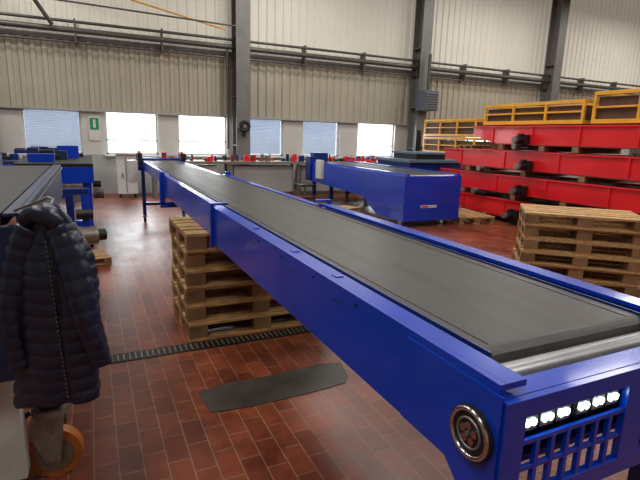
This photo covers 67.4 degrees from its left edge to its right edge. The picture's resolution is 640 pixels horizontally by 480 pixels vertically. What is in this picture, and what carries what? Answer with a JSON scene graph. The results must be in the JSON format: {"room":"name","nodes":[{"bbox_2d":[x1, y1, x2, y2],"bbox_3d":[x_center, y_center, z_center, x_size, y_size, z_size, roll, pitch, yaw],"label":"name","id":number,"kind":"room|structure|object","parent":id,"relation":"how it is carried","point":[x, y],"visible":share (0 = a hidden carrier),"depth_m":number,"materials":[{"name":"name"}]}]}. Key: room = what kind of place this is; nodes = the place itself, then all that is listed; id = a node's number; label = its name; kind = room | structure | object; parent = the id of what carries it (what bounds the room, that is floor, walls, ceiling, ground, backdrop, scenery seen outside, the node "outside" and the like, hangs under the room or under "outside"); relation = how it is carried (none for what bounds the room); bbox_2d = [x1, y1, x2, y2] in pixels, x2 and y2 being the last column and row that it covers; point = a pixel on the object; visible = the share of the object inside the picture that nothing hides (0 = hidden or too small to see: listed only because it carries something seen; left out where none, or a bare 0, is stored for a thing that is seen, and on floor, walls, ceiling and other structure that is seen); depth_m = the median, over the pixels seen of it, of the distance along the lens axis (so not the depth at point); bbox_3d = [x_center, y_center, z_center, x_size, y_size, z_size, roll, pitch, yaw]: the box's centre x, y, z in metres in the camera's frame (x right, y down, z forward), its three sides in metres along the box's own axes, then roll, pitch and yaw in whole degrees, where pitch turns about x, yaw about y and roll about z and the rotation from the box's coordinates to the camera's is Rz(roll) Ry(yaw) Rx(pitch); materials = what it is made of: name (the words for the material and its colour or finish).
{"room":"factory floor","nodes":[
{"label":"factory floor","id":0,"kind":"room"},
{"bbox_2d":[0,0,639,193],"bbox_3d":[1.947,-5.404,15.195,31.000,7.500,0.350,-4,13,-25],"label":"wall","id":1,"kind":"structure","parent":0,"point":[602,43],"depth_m":13.88,"materials":[{"name":"beige metal"}]},
{"bbox_2d":[20,108,85,154],"bbox_3d":[-6.522,-2.642,11.724,1.380,1.140,0.340,-4,13,-25],"label":"window","id":2,"kind":"structure","parent":1,"relation":"in","point":[40,127],"depth_m":11.80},
{"bbox_2d":[88,116,100,139],"bbox_3d":[-5.647,-2.803,12.026,0.260,0.600,0.045,-4,13,-25],"label":"sign","id":3,"kind":"object","parent":1,"relation":"attached to","point":[94,121],"visible":1,"depth_m":12.01,"materials":[{"name":"plastic"}]},
{"bbox_2d":[104,112,161,156],"bbox_3d":[-4.868,-2.748,12.450,1.380,1.140,0.260,-4,13,-25],"label":"window","id":4,"kind":"structure","parent":1,"relation":"in","point":[156,154],"depth_m":12.61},
{"bbox_2d":[177,115,229,156],"bbox_3d":[-3.221,-2.863,13.216,1.440,1.140,0.260,-4,13,-25],"label":"window","id":5,"kind":"structure","parent":1,"relation":"in","point":[179,141],"depth_m":13.38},
{"bbox_2d":[250,119,285,157],"bbox_3d":[-1.627,-2.984,14.001,1.280,1.140,0.340,-4,13,-25],"label":"window","id":6,"kind":"structure","parent":1,"relation":"in","point":[265,135],"depth_m":14.15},
{"bbox_2d":[0,0,639,148],"bbox_3d":[2.188,-4.804,14.768,30.800,4.119,0.989,-4,13,-25],"label":"pipes","id":7,"kind":"object","parent":1,"relation":"attached to","point":[462,72],"visible":0.95,"depth_m":12.92,"materials":[{"name":"grey metal"}]},
{"bbox_2d":[302,121,341,157],"bbox_3d":[0.020,-3.099,14.767,1.360,1.140,0.340,-4,13,-25],"label":"window","id":8,"kind":"structure","parent":1,"relation":"in","point":[317,136],"depth_m":14.89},
{"bbox_2d":[355,123,393,158],"bbox_3d":[1.819,-3.215,15.561,1.500,1.140,0.260,-4,13,-25],"label":"window","id":9,"kind":"structure","parent":1,"relation":"in","point":[392,129],"depth_m":15.85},
{"bbox_2d":[426,128,449,139],"bbox_3d":[4.019,-3.378,16.628,1.400,1.140,0.340,-4,13,-25],"label":"window","id":10,"kind":"structure","parent":1,"relation":"in","point":[426,128],"depth_m":16.68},
{"bbox_2d":[7,190,639,479],"bbox_3d":[5.966,0.276,7.410,31.000,0.100,19.900,-4,13,-25],"label":"floor","id":11,"kind":"structure","parent":0,"point":[149,419],"depth_m":2.89,"materials":[{"name":"red tile"}]},
{"bbox_2d":[0,148,82,212],"bbox_3d":[-6.118,-1.233,9.664,2.420,1.193,2.050,-4,13,-25],"label":"frame","id":12,"kind":"object","parent":11,"relation":"on","point":[8,159],"visible":0.21,"depth_m":9.28,"materials":[{"name":"blue metal"}]},
{"bbox_2d":[0,165,83,479],"bbox_3d":[-2.131,0.271,2.991,1.138,1.290,2.820,-4,13,-25],"label":"conveyor","id":13,"kind":"object","parent":11,"relation":"on","point":[55,447],"visible":0.44,"depth_m":2.18,"materials":[{"name":"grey metal"}]},
{"bbox_2d":[0,196,111,408],"bbox_3d":[-0.958,0.250,1.694,0.443,0.785,0.208,5,13,16],"label":"puffer jacket","id":14,"kind":"object","parent":13,"relation":"hanging from","point":[54,339],"visible":1,"depth_m":1.64,"materials":[{"name":"fabric"}]},
{"bbox_2d":[13,145,103,246],"bbox_3d":[-3.927,-0.767,7.425,1.040,1.350,2.450,-4,13,-25],"label":"frame","id":15,"kind":"object","parent":11,"relation":"on","point":[77,168],"visible":0.59,"depth_m":6.48,"materials":[{"name":"metal"}]},
{"bbox_2d":[62,188,111,265],"bbox_3d":[-2.964,-0.160,5.764,0.720,0.920,0.526,-7,15,-36],"label":"frame","id":16,"kind":"object","parent":11,"relation":"on","point":[92,234],"visible":0.5,"depth_m":5.69,"materials":[{"name":"galvanised steel"},{"name":"dark plastic"},{"name":"dark blue paint"}]},
{"bbox_2d":[113,152,137,197],"bbox_3d":[-4.765,-1.607,11.843,0.550,1.090,0.500,-4,13,-25],"label":"base cabinet","id":17,"kind":"object","parent":11,"relation":"on","point":[123,186],"visible":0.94,"depth_m":11.64,"materials":[{"name":"metal"}]},
{"bbox_2d":[169,217,302,341],"bbox_3d":[-0.643,0.259,4.281,1.223,0.858,0.837,-4,13,-25],"label":"pallet stack","id":18,"kind":"object","parent":11,"relation":"on","point":[208,288],"visible":0.48,"depth_m":3.91,"materials":[{"name":"brown wood"}]},
{"bbox_2d":[231,0,249,164],"bbox_3d":[-2.115,-5.016,12.819,0.380,7.500,0.450,-4,13,-25],"label":"steel column","id":19,"kind":"structure","parent":11,"relation":"on","point":[240,9],"depth_m":12.80,"materials":[{"name":"grey metal"}]},
{"bbox_2d":[238,120,250,136],"bbox_3d":[-2.044,-3.017,12.968,0.326,0.434,0.156,-4,13,-25],"label":"hose reel","id":20,"kind":"object","parent":19,"relation":"attached to","point":[242,128],"visible":1,"depth_m":12.92,"materials":[{"name":"plastic"}]},
{"bbox_2d":[151,152,384,198],"bbox_3d":[-0.608,-1.852,13.501,7.900,1.118,0.706,-4,13,-25],"label":"workbench","id":21,"kind":"object","parent":11,"relation":"on","point":[276,177],"visible":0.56,"depth_m":12.92,"materials":[{"name":"metal"}]},
{"bbox_2d":[199,362,347,412],"bbox_3d":[-0.255,0.951,3.149,1.030,0.003,0.350,-4,13,-25],"label":"rubber floor mat","id":22,"kind":"object","parent":11,"relation":"on","point":[306,380],"visible":1,"depth_m":3.11,"materials":[{"name":"grey rubber"}]},
{"bbox_2d":[294,183,315,201],"bbox_3d":[-0.351,-1.145,11.807,0.500,0.459,0.562,-4,13,-25],"label":"stool","id":23,"kind":"object","parent":11,"relation":"on","point":[304,185],"visible":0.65,"depth_m":11.73,"materials":[{"name":"plastic"}]},
{"bbox_2d":[339,205,359,211],"bbox_3d":[0.481,-0.584,9.951,0.626,0.191,0.450,-8,15,-38],"label":"pallet","id":24,"kind":"object","parent":11,"relation":"on","point":[342,206],"visible":0.22,"depth_m":9.96,"materials":[{"name":"brown wood"}]},
{"bbox_2d":[110,276,639,363],"bbox_3d":[1.186,0.665,4.678,12.000,0.007,0.140,-4,13,-25],"label":"floor drain grate","id":25,"kind":"object","parent":11,"relation":"on","point":[136,355],"visible":0.27,"depth_m":3.71,"materials":[{"name":"metal"}]},
{"bbox_2d":[126,150,639,479],"bbox_3d":[-1.180,-0.146,5.135,1.073,1.259,8.886,-4,13,-25],"label":"conveyor","id":26,"kind":"object","parent":11,"relation":"on","point":[500,363],"visible":1,"depth_m":1.44,"materials":[{"name":"blue metal"}]},
{"bbox_2d":[305,152,461,225],"bbox_3d":[1.137,-1.289,10.927,1.380,1.199,4.459,-4,13,-25],"label":"conveyor","id":27,"kind":"object","parent":11,"relation":"on","point":[402,194],"visible":0.91,"depth_m":9.25,"materials":[{"name":"blue metal"}]},
{"bbox_2d":[375,151,460,170],"bbox_3d":[2.582,-1.683,12.727,1.700,1.300,1.550,-4,13,-25],"label":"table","id":28,"kind":"object","parent":11,"relation":"on","point":[424,160],"visible":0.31,"depth_m":12.07,"materials":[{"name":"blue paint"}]},
{"bbox_2d":[406,0,434,150],"bbox_3d":[3.206,-5.388,15.294,0.380,7.500,0.450,-4,13,-25],"label":"steel column","id":29,"kind":"structure","parent":11,"relation":"on","point":[424,13],"depth_m":15.16,"materials":[{"name":"grey metal"}]},
{"bbox_2d":[414,130,425,150],"bbox_3d":[3.236,-3.178,15.492,0.400,0.700,0.080,-4,13,-25],"label":"switch box","id":30,"kind":"object","parent":29,"relation":"attached to","point":[418,135],"visible":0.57,"depth_m":15.42,"materials":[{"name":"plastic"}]},
{"bbox_2d":[416,54,438,111],"bbox_3d":[3.396,-4.901,14.959,0.520,1.700,0.460,-4,13,-25],"label":"heater","id":31,"kind":"object","parent":29,"relation":"attached to","point":[427,100],"visible":1,"depth_m":14.91,"materials":[{"name":"metal"}]},
{"bbox_2d":[440,156,465,171],"bbox_3d":[4.080,-1.896,14.107,1.300,1.225,2.000,-4,13,-25],"label":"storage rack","id":32,"kind":"object","parent":11,"relation":"on","point":[446,157],"visible":0.02,"depth_m":13.12,"materials":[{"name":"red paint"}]},
{"bbox_2d":[422,137,497,152],"bbox_3d":[4.105,-2.732,13.928,1.100,0.465,2.200,-4,13,-25],"label":"conveyor","id":33,"kind":"object","parent":32,"relation":"on","point":[438,145],"visible":0.43,"depth_m":13.73,"materials":[{"name":"metal"}]},
{"bbox_2d":[423,118,492,137],"bbox_3d":[4.120,-3.213,13.824,1.100,0.480,2.200,-4,13,-25],"label":"conveyor","id":34,"kind":"object","parent":33,"relation":"on","point":[451,127],"visible":0.73,"depth_m":13.52,"materials":[{"name":"metal"}]},
{"bbox_2d":[445,208,494,223],"bbox_3d":[2.954,-0.512,10.081,0.800,0.143,1.200,-2,13,-16],"label":"pallet stack","id":35,"kind":"object","parent":11,"relation":"on","point":[475,217],"visible":0.57,"depth_m":9.62,"materials":[{"name":"brown wood"}]},
{"bbox_2d":[459,191,639,224],"bbox_3d":[4.604,-0.405,9.035,1.470,0.470,5.800,-4,13,-25],"label":"conveyor","id":36,"kind":"object","parent":11,"relation":"on","point":[492,203],"visible":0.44,"depth_m":10.11,"materials":[{"name":"red metal"}]},
{"bbox_2d":[440,168,639,213],"bbox_3d":[4.512,-0.930,9.154,1.470,0.470,5.900,-4,13,-25],"label":"conveyor","id":37,"kind":"object","parent":36,"relation":"on","point":[568,191],"visible":0.8,"depth_m":8.85,"materials":[{"name":"red metal"}]},
{"bbox_2d":[444,148,639,182],"bbox_3d":[4.611,-1.363,8.876,1.470,0.470,6.100,-4,13,-25],"label":"conveyor","id":38,"kind":"object","parent":37,"relation":"on","point":[590,168],"visible":0.98,"depth_m":8.78,"materials":[{"name":"red metal"}]},
{"bbox_2d":[458,145,493,148],"bbox_3d":[3.643,-2.173,11.204,0.660,0.079,0.440,-4,13,-25],"label":"wooden pallet","id":39,"kind":"object","parent":38,"relation":"on","point":[460,146],"visible":0.98,"depth_m":11.06,"materials":[{"name":"brown wood"}]},
{"bbox_2d":[473,125,639,153],"bbox_3d":[4.774,-1.766,8.465,1.470,0.470,5.000,-4,13,-25],"label":"conveyor","id":40,"kind":"object","parent":38,"relation":"on","point":[591,139],"visible":1,"depth_m":8.54,"materials":[{"name":"red metal"}]},
{"bbox_2d":[483,99,604,125],"bbox_3d":[4.428,-2.458,9.415,0.950,0.408,2.350,-4,13,-25],"label":"conveyor","id":41,"kind":"object","parent":40,"relation":"on","point":[504,114],"visible":0.73,"depth_m":9.07,"materials":[{"name":"metal"}]},
{"bbox_2d":[590,88,639,124],"bbox_3d":[5.480,-2.011,7.219,0.950,0.518,2.300,-4,13,-25],"label":"conveyor","id":42,"kind":"object","parent":40,"relation":"on","point":[622,108],"visible":0.96,"depth_m":7.73,"materials":[{"name":"metal"}]},
{"bbox_2d":[534,0,570,150],"bbox_3d":[8.563,-5.762,17.786,0.380,7.500,0.450,-4,13,-25],"label":"steel column","id":43,"kind":"structure","parent":11,"relation":"on","point":[560,9],"depth_m":17.48,"materials":[{"name":"grey metal"}]},
{"bbox_2d":[512,204,639,297],"bbox_3d":[2.942,0.093,5.557,1.246,0.858,0.842,6,13,18],"label":"pallet stack","id":44,"kind":"object","parent":11,"relation":"on","point":[599,247],"visible":0.91,"depth_m":5.28,"materials":[{"name":"brown wood"}]},
{"bbox_2d":[627,149,639,183],"bbox_3d":[13.902,-6.135,20.270,0.380,7.500,0.450,-4,13,-25],"label":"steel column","id":45,"kind":"structure","parent":11,"relation":"on","point":[635,152],"depth_m":20.90,"materials":[{"name":"grey metal"}]}
]}

